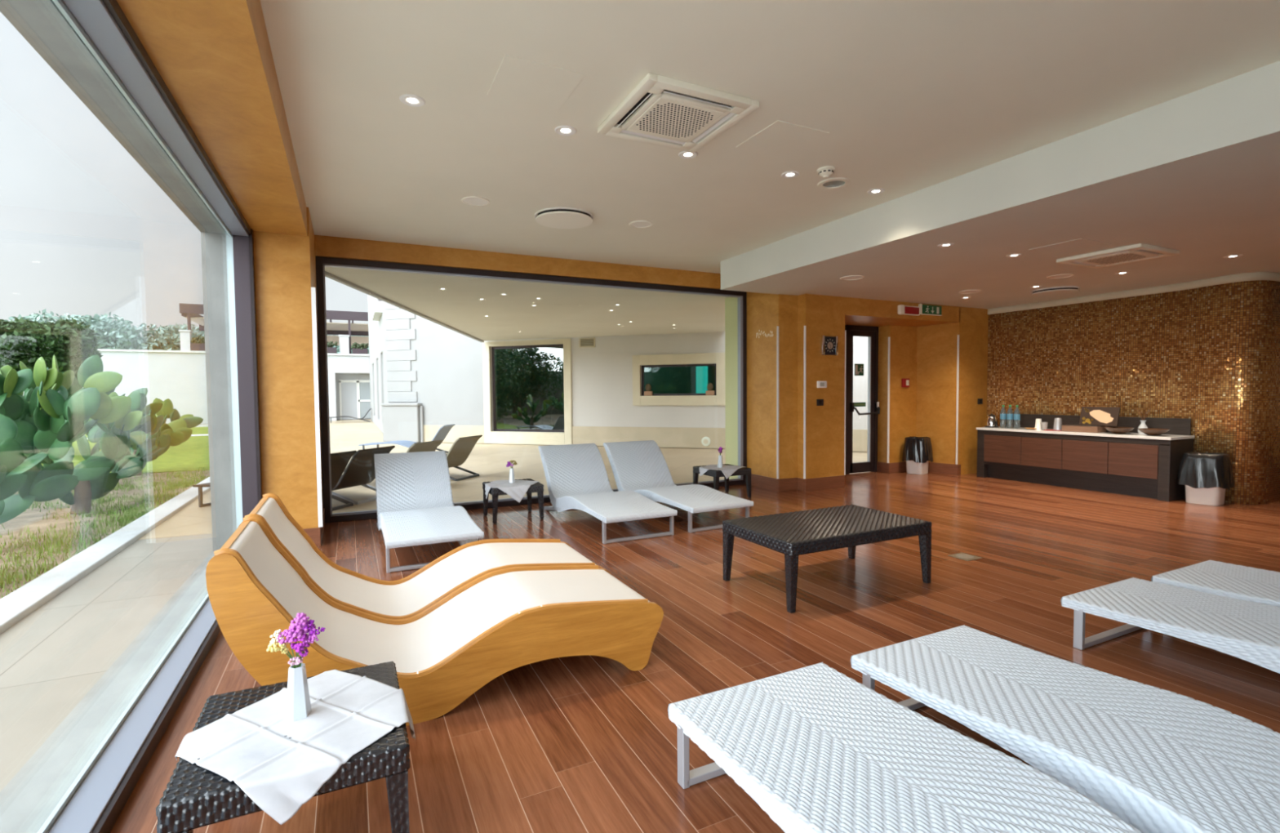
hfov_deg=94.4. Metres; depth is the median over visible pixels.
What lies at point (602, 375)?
wall
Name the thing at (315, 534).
baseboard
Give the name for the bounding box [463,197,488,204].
grille
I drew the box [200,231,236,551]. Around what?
wall
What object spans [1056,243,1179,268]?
air conditioner cassette
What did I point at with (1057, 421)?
beaker
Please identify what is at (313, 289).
trim
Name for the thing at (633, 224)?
grille
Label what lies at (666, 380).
wall
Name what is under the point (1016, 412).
water bottle
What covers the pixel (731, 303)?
wall
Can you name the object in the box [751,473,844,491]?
baseboard
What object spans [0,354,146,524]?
cactus
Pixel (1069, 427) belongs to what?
wooden box
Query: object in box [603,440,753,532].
lounger
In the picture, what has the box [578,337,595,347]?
air vent
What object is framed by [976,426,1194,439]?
countertop
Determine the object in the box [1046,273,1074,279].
ceiling speaker
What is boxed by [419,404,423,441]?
trim
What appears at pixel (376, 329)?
wall
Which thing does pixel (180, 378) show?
wall
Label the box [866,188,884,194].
recessed light
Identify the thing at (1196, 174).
ceiling
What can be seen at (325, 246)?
wall
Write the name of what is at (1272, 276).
crown molding
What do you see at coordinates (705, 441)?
round wall light
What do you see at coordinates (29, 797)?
sill
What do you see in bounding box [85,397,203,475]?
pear
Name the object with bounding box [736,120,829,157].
access hatch
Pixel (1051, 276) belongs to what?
grille
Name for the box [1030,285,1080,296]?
ceiling vent
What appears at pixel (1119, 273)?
recessed light
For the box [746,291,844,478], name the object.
wall pier
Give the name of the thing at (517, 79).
access hatch
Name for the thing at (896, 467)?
baseboard
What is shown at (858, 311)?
wall
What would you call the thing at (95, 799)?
window
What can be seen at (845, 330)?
trim
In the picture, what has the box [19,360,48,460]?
cactus
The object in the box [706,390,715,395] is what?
pot
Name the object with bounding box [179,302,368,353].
pergola
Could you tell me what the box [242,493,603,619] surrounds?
lounger
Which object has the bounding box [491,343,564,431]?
window
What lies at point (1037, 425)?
cup stack
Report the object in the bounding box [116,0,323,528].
wall
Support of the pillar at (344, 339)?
on the coping
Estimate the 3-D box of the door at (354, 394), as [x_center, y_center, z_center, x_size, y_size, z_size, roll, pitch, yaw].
[-14.998,-0.892,31.560,1.770,2.100,0.100,-2,3,-26]
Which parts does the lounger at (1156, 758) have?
frame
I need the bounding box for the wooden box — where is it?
[1061,423,1106,432]
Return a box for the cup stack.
[1035,418,1041,429]
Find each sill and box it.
[0,551,214,832]
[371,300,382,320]
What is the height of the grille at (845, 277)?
0.003 m
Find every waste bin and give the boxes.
[902,435,933,474]
[1177,451,1234,506]
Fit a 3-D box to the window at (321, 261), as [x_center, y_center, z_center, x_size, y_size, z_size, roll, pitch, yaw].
[-0.886,-0.327,7.172,5.260,2.690,0.090,-2,3,-26]
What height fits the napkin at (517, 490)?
0.178 m
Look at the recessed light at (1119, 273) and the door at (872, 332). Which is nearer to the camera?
the recessed light at (1119, 273)
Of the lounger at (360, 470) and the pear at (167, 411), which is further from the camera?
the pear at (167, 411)
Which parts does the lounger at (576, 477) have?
frame, frame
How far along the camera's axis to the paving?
3.27 m
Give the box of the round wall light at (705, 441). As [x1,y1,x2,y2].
[701,436,711,445]
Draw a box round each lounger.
[192,450,356,510]
[205,515,663,725]
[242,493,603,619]
[328,408,371,422]
[331,445,395,504]
[343,439,443,471]
[358,423,454,454]
[373,450,484,573]
[446,435,482,480]
[537,443,677,543]
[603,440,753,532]
[667,662,1142,832]
[850,624,1279,832]
[1060,577,1279,673]
[1151,560,1279,606]
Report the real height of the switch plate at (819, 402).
0.086 m
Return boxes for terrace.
[137,418,867,539]
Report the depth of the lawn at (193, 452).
13.01 m
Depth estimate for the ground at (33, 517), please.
6.28 m
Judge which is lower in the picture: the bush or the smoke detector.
the bush
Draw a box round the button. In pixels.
[901,377,909,386]
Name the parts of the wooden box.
lid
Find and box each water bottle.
[1000,404,1006,427]
[1006,404,1013,427]
[1013,404,1020,428]
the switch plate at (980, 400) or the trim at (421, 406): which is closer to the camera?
the switch plate at (980, 400)
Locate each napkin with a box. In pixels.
[484,480,539,502]
[698,464,744,478]
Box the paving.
[0,533,213,791]
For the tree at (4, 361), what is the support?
on the lawn at (193, 452)
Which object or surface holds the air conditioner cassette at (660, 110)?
attached to the ceiling at (910, 96)
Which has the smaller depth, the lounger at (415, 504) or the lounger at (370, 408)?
the lounger at (415, 504)
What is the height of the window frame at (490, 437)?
2.655 m
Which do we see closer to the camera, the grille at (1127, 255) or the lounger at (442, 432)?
the grille at (1127, 255)
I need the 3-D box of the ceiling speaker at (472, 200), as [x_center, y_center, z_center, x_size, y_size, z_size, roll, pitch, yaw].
[-1.355,-1.773,4.889,0.228,0.008,0.228,-2,3,-26]
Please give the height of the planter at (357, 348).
0.606 m
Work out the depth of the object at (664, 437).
14.17 m
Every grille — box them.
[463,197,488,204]
[627,97,724,141]
[631,222,651,226]
[841,275,862,279]
[961,290,979,293]
[1048,275,1071,278]
[1080,251,1153,264]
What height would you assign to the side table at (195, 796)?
0.366 m
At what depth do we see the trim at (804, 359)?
7.66 m
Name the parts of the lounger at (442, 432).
frame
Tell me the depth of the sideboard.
7.51 m
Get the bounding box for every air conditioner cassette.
[597,72,759,151]
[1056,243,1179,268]
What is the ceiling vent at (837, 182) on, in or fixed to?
in the ceiling at (910, 96)
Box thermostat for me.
[817,381,826,387]
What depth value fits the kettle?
8.79 m
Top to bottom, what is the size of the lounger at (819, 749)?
0.706 m
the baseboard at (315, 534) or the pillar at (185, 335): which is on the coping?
the pillar at (185, 335)
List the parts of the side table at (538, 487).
leg, leg, leg, leg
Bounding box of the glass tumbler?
[1040,422,1048,430]
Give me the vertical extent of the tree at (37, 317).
8.052 m
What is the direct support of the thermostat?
attached to the wall pier
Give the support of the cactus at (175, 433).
on the ground at (33, 517)
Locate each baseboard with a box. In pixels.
[303,507,324,546]
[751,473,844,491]
[876,461,960,475]
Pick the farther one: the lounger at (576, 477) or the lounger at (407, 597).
the lounger at (576, 477)
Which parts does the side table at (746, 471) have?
leg, leg, leg, leg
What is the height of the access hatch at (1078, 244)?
0.004 m
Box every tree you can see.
[0,319,24,368]
[4,308,124,331]
[50,311,180,350]
[133,322,204,350]
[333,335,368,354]
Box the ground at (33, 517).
[0,470,209,599]
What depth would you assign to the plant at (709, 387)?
13.64 m
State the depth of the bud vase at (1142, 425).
7.31 m
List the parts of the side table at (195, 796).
leg, leg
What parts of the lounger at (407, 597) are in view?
panel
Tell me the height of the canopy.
0.300 m
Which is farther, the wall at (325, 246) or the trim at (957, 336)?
the trim at (957, 336)
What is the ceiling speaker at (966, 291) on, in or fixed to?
attached to the ceiling at (1196, 174)
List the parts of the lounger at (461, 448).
frame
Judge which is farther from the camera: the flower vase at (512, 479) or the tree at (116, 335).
the tree at (116, 335)
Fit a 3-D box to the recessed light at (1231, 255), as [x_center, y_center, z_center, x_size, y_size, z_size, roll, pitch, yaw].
[5.652,-1.527,5.653,0.132,0.008,0.132,-2,3,-26]
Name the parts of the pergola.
post, roof frame, post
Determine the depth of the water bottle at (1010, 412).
8.57 m
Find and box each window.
[37,0,262,832]
[315,256,746,523]
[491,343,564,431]
[641,363,716,395]
[696,365,707,393]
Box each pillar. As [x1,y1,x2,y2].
[178,329,192,350]
[337,334,349,353]
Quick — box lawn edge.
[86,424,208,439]
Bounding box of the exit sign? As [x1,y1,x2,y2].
[918,303,942,315]
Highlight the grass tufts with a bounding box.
[0,465,209,597]
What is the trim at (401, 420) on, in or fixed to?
attached to the wall at (602, 375)
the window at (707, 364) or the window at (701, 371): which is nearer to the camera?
the window at (707, 364)
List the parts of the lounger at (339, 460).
frame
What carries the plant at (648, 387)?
on the potted cactus at (648, 393)
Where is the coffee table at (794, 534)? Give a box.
[722,504,931,613]
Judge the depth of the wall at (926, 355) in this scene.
9.26 m
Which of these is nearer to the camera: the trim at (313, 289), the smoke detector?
the smoke detector
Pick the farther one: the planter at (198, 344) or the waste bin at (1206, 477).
the planter at (198, 344)
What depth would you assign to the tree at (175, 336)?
46.54 m
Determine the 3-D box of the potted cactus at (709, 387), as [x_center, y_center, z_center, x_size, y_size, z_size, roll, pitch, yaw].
[1.618,-0.632,13.667,0.200,0.292,0.069,0,2,19]
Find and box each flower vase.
[266,612,325,721]
[506,460,517,482]
[717,446,723,467]
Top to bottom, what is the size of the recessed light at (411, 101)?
0.008 m
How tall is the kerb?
0.280 m
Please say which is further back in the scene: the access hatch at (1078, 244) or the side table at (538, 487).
the side table at (538, 487)
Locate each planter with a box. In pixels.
[190,336,204,351]
[327,341,337,353]
[351,342,368,353]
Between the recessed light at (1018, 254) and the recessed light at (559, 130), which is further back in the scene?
the recessed light at (1018, 254)
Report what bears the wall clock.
attached to the wall pier
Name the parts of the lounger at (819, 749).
frame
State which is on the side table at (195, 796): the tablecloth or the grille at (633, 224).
the tablecloth
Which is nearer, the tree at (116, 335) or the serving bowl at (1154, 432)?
the serving bowl at (1154, 432)
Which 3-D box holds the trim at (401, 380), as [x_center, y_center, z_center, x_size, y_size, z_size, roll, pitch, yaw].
[-6.603,-3.251,16.337,0.990,5.695,0.080,0,2,19]
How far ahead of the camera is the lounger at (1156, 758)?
1.79 m
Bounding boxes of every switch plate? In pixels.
[816,399,823,405]
[977,398,982,404]
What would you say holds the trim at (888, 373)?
attached to the wall at (858, 311)
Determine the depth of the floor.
3.15 m
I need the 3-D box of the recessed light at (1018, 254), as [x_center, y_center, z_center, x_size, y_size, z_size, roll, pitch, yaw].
[3.494,-1.503,5.535,0.132,0.008,0.132,-2,3,-26]
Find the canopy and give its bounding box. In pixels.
[324,266,728,341]
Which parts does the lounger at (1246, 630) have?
frame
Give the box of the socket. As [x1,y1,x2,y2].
[947,552,982,560]
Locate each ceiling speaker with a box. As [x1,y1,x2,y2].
[461,195,489,205]
[629,220,653,227]
[840,275,864,279]
[958,289,981,293]
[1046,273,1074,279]
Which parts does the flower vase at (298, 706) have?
stem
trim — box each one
[311,287,322,527]
[324,271,484,342]
[380,402,422,442]
[385,302,417,401]
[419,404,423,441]
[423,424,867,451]
[776,325,778,478]
[803,325,805,478]
[844,329,846,475]
[887,337,889,462]
[955,334,959,464]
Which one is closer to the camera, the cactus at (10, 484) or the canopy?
the cactus at (10, 484)
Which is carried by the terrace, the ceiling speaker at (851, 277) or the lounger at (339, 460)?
the lounger at (339, 460)
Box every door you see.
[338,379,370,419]
[844,324,879,474]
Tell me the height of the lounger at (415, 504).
0.706 m
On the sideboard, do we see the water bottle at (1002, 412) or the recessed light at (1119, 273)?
the water bottle at (1002, 412)
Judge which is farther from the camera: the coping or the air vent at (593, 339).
the coping
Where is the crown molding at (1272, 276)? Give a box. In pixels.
[987,271,1279,314]
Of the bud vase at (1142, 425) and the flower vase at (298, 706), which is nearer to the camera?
the flower vase at (298, 706)
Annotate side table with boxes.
[155,661,409,832]
[482,478,543,524]
[693,463,751,497]
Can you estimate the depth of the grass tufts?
6.15 m
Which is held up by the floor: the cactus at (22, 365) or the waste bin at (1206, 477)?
the waste bin at (1206, 477)
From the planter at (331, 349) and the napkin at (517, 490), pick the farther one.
the planter at (331, 349)
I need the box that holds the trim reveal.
[0,0,226,234]
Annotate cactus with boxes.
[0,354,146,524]
[19,360,48,460]
[20,371,192,513]
[644,383,653,395]
[706,382,715,395]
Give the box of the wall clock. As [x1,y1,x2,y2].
[821,335,837,355]
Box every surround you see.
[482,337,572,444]
[632,352,724,405]
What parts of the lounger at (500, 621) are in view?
panel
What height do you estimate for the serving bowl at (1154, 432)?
0.076 m
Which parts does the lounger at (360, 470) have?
frame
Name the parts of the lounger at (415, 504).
frame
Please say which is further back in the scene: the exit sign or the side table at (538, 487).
the exit sign
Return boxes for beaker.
[1053,417,1062,430]
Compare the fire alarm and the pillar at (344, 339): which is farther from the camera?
the pillar at (344, 339)
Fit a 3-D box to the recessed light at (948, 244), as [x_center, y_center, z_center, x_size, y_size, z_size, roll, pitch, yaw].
[2.642,-1.479,5.115,0.132,0.008,0.132,-2,3,-26]
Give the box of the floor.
[110,471,1279,832]
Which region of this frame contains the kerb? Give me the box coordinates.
[0,476,210,633]
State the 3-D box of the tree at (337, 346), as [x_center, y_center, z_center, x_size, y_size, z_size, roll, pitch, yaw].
[-19.294,-3.308,41.714,5.003,6.281,6.292,-1,2,-16]
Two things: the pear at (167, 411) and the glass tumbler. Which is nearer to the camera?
the glass tumbler
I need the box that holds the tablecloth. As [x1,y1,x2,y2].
[174,669,415,824]
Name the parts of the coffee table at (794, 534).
leg, leg, leg, leg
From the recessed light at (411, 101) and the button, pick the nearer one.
the recessed light at (411, 101)
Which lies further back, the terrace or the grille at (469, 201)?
the terrace
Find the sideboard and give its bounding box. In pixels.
[976,413,1194,501]
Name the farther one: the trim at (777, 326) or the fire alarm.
the fire alarm
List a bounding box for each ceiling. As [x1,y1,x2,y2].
[260,0,1279,273]
[720,60,1279,308]
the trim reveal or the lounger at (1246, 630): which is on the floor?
the lounger at (1246, 630)
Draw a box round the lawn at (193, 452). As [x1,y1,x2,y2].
[41,423,209,473]
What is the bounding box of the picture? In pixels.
[1079,406,1120,426]
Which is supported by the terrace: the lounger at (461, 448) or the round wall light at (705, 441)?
the lounger at (461, 448)
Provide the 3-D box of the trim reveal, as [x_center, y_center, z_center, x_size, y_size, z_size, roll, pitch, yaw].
[-1.331,-1.333,0.519,0.175,0.046,9.390,-2,3,-26]
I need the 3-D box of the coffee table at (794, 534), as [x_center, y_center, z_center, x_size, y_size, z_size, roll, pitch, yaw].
[1.267,0.918,4.044,1.217,0.418,0.717,-2,3,-26]
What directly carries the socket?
on the floor
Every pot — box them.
[644,391,653,395]
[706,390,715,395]
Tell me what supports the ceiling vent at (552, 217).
in the ceiling at (910, 96)
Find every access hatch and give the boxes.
[487,54,585,110]
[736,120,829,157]
[1028,238,1111,254]
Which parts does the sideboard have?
panel, door, door, door, door, panel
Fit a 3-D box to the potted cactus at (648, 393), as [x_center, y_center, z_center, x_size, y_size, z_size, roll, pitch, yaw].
[0.199,-0.639,14.152,0.200,0.292,0.069,0,2,19]
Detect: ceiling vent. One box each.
[534,207,593,228]
[817,177,850,189]
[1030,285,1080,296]
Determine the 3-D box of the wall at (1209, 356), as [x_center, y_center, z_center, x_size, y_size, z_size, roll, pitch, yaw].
[7.002,-0.335,8.325,2.186,2.475,3.151,-2,3,-26]
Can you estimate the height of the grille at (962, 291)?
0.003 m
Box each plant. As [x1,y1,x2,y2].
[645,383,651,391]
[706,382,713,390]
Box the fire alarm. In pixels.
[897,304,919,315]
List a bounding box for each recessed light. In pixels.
[399,93,425,106]
[555,125,576,135]
[678,151,697,158]
[781,170,799,177]
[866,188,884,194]
[937,242,955,247]
[1005,253,1022,257]
[1115,271,1129,274]
[1223,254,1242,257]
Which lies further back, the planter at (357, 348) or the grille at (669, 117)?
the planter at (357, 348)
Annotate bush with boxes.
[0,317,102,391]
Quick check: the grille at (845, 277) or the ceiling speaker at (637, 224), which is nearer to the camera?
the ceiling speaker at (637, 224)
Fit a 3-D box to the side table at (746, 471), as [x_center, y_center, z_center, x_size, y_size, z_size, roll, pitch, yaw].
[1.016,0.811,7.373,0.530,0.366,0.526,-2,3,-26]
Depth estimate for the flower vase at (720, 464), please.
7.30 m
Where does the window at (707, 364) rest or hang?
in the wall at (602, 375)
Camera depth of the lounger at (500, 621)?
2.55 m
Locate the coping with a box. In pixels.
[96,348,368,355]
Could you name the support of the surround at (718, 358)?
attached to the wall at (602, 375)
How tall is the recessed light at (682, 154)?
0.008 m
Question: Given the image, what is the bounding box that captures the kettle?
[984,413,999,426]
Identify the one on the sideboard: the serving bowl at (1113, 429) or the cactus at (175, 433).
the serving bowl at (1113, 429)
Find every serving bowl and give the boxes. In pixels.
[1104,426,1133,433]
[1137,428,1169,435]
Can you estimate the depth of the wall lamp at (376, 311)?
18.36 m
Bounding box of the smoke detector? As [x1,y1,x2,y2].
[817,165,835,178]
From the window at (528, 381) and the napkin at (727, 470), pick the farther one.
the window at (528, 381)
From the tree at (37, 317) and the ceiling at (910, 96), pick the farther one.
the tree at (37, 317)
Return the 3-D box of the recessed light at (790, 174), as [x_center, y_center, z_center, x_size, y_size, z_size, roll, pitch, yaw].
[1.103,-1.775,4.351,0.132,0.008,0.132,-2,3,-26]
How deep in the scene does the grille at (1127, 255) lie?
5.54 m
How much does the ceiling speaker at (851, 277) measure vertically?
0.008 m
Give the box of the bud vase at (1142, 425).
[1135,408,1151,433]
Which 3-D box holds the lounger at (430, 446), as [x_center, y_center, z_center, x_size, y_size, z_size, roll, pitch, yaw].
[-3.813,0.671,8.545,1.882,0.660,0.600,0,2,19]
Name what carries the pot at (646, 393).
on the potted cactus at (648, 393)
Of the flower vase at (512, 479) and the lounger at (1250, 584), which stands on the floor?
the lounger at (1250, 584)
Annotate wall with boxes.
[22,351,370,423]
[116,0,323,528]
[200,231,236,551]
[314,234,720,288]
[367,294,389,432]
[388,315,867,432]
[644,365,715,393]
[724,297,737,478]
[844,297,959,326]
[877,306,988,474]
[986,280,1279,504]
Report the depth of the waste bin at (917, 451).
9.15 m

